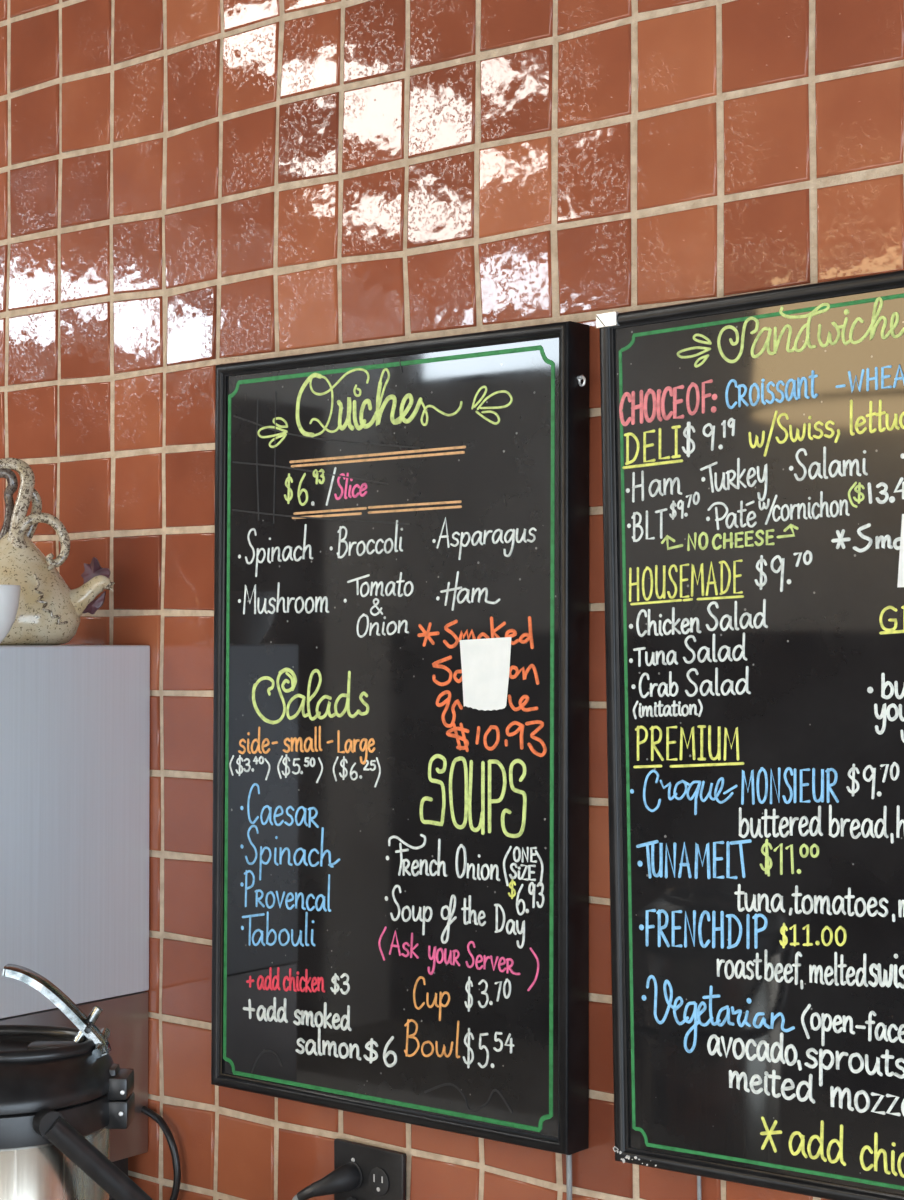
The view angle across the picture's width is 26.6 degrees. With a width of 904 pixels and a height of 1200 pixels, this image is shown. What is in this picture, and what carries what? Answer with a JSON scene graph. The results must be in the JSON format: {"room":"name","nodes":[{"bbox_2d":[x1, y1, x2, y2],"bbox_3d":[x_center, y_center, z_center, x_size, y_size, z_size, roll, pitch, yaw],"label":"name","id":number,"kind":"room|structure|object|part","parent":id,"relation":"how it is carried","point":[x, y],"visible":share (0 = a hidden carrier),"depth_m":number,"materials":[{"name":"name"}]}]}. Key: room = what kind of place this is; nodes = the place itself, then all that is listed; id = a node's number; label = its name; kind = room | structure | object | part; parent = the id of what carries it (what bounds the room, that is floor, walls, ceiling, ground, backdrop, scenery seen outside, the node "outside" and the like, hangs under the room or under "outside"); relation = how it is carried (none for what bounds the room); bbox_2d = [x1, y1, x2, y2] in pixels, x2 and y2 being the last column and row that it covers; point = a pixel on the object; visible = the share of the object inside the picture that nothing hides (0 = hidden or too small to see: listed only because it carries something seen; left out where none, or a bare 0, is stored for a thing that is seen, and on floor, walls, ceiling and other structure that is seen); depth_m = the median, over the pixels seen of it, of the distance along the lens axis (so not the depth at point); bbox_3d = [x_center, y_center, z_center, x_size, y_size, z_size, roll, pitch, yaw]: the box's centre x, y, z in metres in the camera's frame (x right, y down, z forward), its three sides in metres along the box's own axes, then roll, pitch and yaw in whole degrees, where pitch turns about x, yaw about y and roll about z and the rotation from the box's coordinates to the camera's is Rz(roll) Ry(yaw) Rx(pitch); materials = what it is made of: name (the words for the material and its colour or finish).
{"room":"cafe","nodes":[
{"label":"cafe","id":0,"kind":"room"},
{"bbox_2d":[0,0,903,1199],"bbox_3d":[-0.158,0.119,2.394,8.300,3.356,0.127,-1,-1,39],"label":"wall","id":1,"kind":"structure","parent":0,"point":[188,188],"depth_m":2.32,"materials":[{"name":"tile"}]},
{"bbox_2d":[334,1138,405,1199],"bbox_3d":[-0.098,0.704,2.249,0.108,0.126,0.010,-1,-1,39],"label":"socket plate","id":2,"kind":"object","parent":1,"relation":"attached to","point":[382,1171],"visible":0.89,"depth_m":2.24,"materials":[{"name":"black plastic"}]},
{"bbox_2d":[292,1163,359,1199],"bbox_3d":[-0.171,0.741,2.264,0.125,0.152,0.043,0,-1,25],"label":"plug","id":3,"kind":"object","parent":2,"relation":"attached to","point":[345,1178],"visible":1,"depth_m":2.24,"materials":[{"name":"plastic"}]},
{"bbox_2d":[346,1161,361,1189],"bbox_3d":[-0.117,0.680,2.261,0.030,0.033,0.002,-1,-1,39],"label":"receptacle","id":4,"kind":"object","parent":2,"relation":"attached to","point":[358,1164],"depth_m":2.25,"materials":[{"name":"black plastic"}]},
{"bbox_2d":[369,1167,388,1195],"bbox_3d":[-0.085,0.679,2.235,0.030,0.033,0.002,-1,-1,39],"label":"receptacle","id":5,"kind":"object","parent":2,"relation":"attached to","point":[378,1176],"depth_m":2.23,"materials":[{"name":"black plastic"}]},
{"bbox_2d":[211,321,588,1199],"bbox_3d":[-0.072,0.263,2.215,0.553,1.117,0.041,-1,-1,39],"label":"menu board","id":6,"kind":"object","parent":1,"relation":"attached to","point":[400,867],"visible":1,"depth_m":2.19,"materials":[{"name":"black paint"}]},
{"bbox_2d":[460,637,510,710],"bbox_3d":[0.036,0.082,2.113,0.072,0.081,0.002,-1,-1,39],"label":"paper","id":7,"kind":"object","parent":6,"relation":"attached to","point":[485,663],"visible":1,"depth_m":2.11,"materials":[{"name":"white paper"}]},
{"bbox_3d":[0.127,0.700,2.067,0.007,0.238,0.008,-1,-1,39],"label":"power cord","id":8,"kind":"part","parent":6,"relation":"part of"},
{"bbox_2d":[596,270,903,1199],"bbox_3d":[0.406,0.249,1.830,0.619,1.130,0.042,-1,-1,39],"label":"menu board","id":9,"kind":"object","parent":1,"relation":"attached to","point":[753,443],"visible":1,"depth_m":1.90,"materials":[{"name":"black paint"}]},
{"bbox_3d":[0.254,0.692,1.965,0.005,0.249,0.006,-1,-1,39],"label":"power cord","id":10,"kind":"part","parent":9,"relation":"part of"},
{"bbox_2d":[897,514,903,586],"bbox_3d":[0.441,-0.047,1.790,0.052,0.070,0.002,-1,-1,39],"label":"paper","id":11,"kind":"object","parent":9,"relation":"attached to","point":[901,554],"visible":1,"depth_m":1.80,"materials":[{"name":"white paper"}]},
{"bbox_3d":[-1.754,1.793,0.379,8.300,0.100,5.220,-1,-1,39],"label":"floor","id":12,"kind":"structure","parent":0,"visible":0},
{"bbox_3d":[-0.172,1.292,1.717,3.900,0.950,0.884,-1,-1,39],"label":"countertop","id":13,"kind":"structure","parent":12,"relation":"on","visible":0},
{"bbox_2d":[0,645,149,1175],"bbox_3d":[-0.763,0.446,2.533,0.620,0.772,0.408,-1,-1,39],"label":"coffee machine","id":14,"kind":"object","parent":13,"relation":"on","point":[75,719],"visible":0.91,"depth_m":2.41,"materials":[{"name":"metal"}]},
{"bbox_2d":[0,585,20,643],"bbox_3d":[-0.573,0.019,2.312,0.103,0.073,0.088,1,-1,-36],"label":"cup","id":15,"kind":"object","parent":14,"relation":"on","point":[9,594],"visible":1,"depth_m":2.30,"materials":[{"name":"white ceramic"}]},
{"bbox_2d":[0,458,114,644],"bbox_3d":[-0.544,-0.064,2.495,0.210,0.245,0.139,0,-1,0],"label":"teapot","id":16,"kind":"object","parent":14,"relation":"on","point":[49,612],"visible":0.98,"depth_m":2.47,"materials":[{"name":"beige ceramic"}]},
{"bbox_3d":[-0.585,-0.119,2.491,0.082,0.135,0.034,0,-1,0],"label":"bail handle","id":17,"kind":"part","parent":16,"relation":"part of","materials":[{"name":"brown ceramic"}]},
{"bbox_3d":[-0.492,0.010,2.493,0.094,0.086,0.078,0,-1,0],"label":"spout","id":18,"kind":"part","parent":16,"relation":"part of","materials":[{"name":"beige ceramic"}]},
{"bbox_3d":[-0.744,0.616,2.554,0.618,0.208,0.344,-1,-1,39],"label":"casing","id":19,"kind":"part","parent":14,"relation":"part of","materials":[{"name":"metal"}]},
{"bbox_2d":[0,964,152,1199],"bbox_3d":[-0.386,0.570,1.689,0.249,0.494,0.249,-1,-1,44],"label":"airpot","id":20,"kind":"object","parent":13,"relation":"on","point":[62,1091],"visible":1,"depth_m":1.63,"materials":[{"name":"metal"}]},
{"bbox_3d":[-0.349,0.395,1.690,0.048,0.009,0.024,0,-1,0],"label":"lever mount","id":21,"kind":"part","parent":20,"relation":"part of","materials":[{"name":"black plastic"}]},
{"bbox_3d":[-0.348,0.362,1.691,0.094,0.079,0.023,0,-1,0],"label":"lever","id":22,"kind":"part","parent":20,"relation":"part of","materials":[{"name":"silver metal"}]},
{"bbox_3d":[-0.399,0.413,1.690,0.204,0.037,0.204,0,-1,0],"label":"lid","id":23,"kind":"part","parent":20,"relation":"part of","materials":[{"name":"black plastic"}]},
{"bbox_3d":[-0.348,0.500,1.723,0.137,0.135,0.240,1,-1,-35],"label":"carrying handle","id":24,"kind":"part","parent":20,"relation":"part of","materials":[{"name":"black plastic"}]},
{"bbox_2d":[141,1106,180,1199],"bbox_3d":[-0.387,0.743,2.449,0.075,0.172,0.052,-1,-1,39],"label":"cable","id":25,"kind":"object","parent":13,"relation":"on","point":[145,1110],"visible":1,"depth_m":2.44,"materials":[{"name":"plastic"}]}
]}

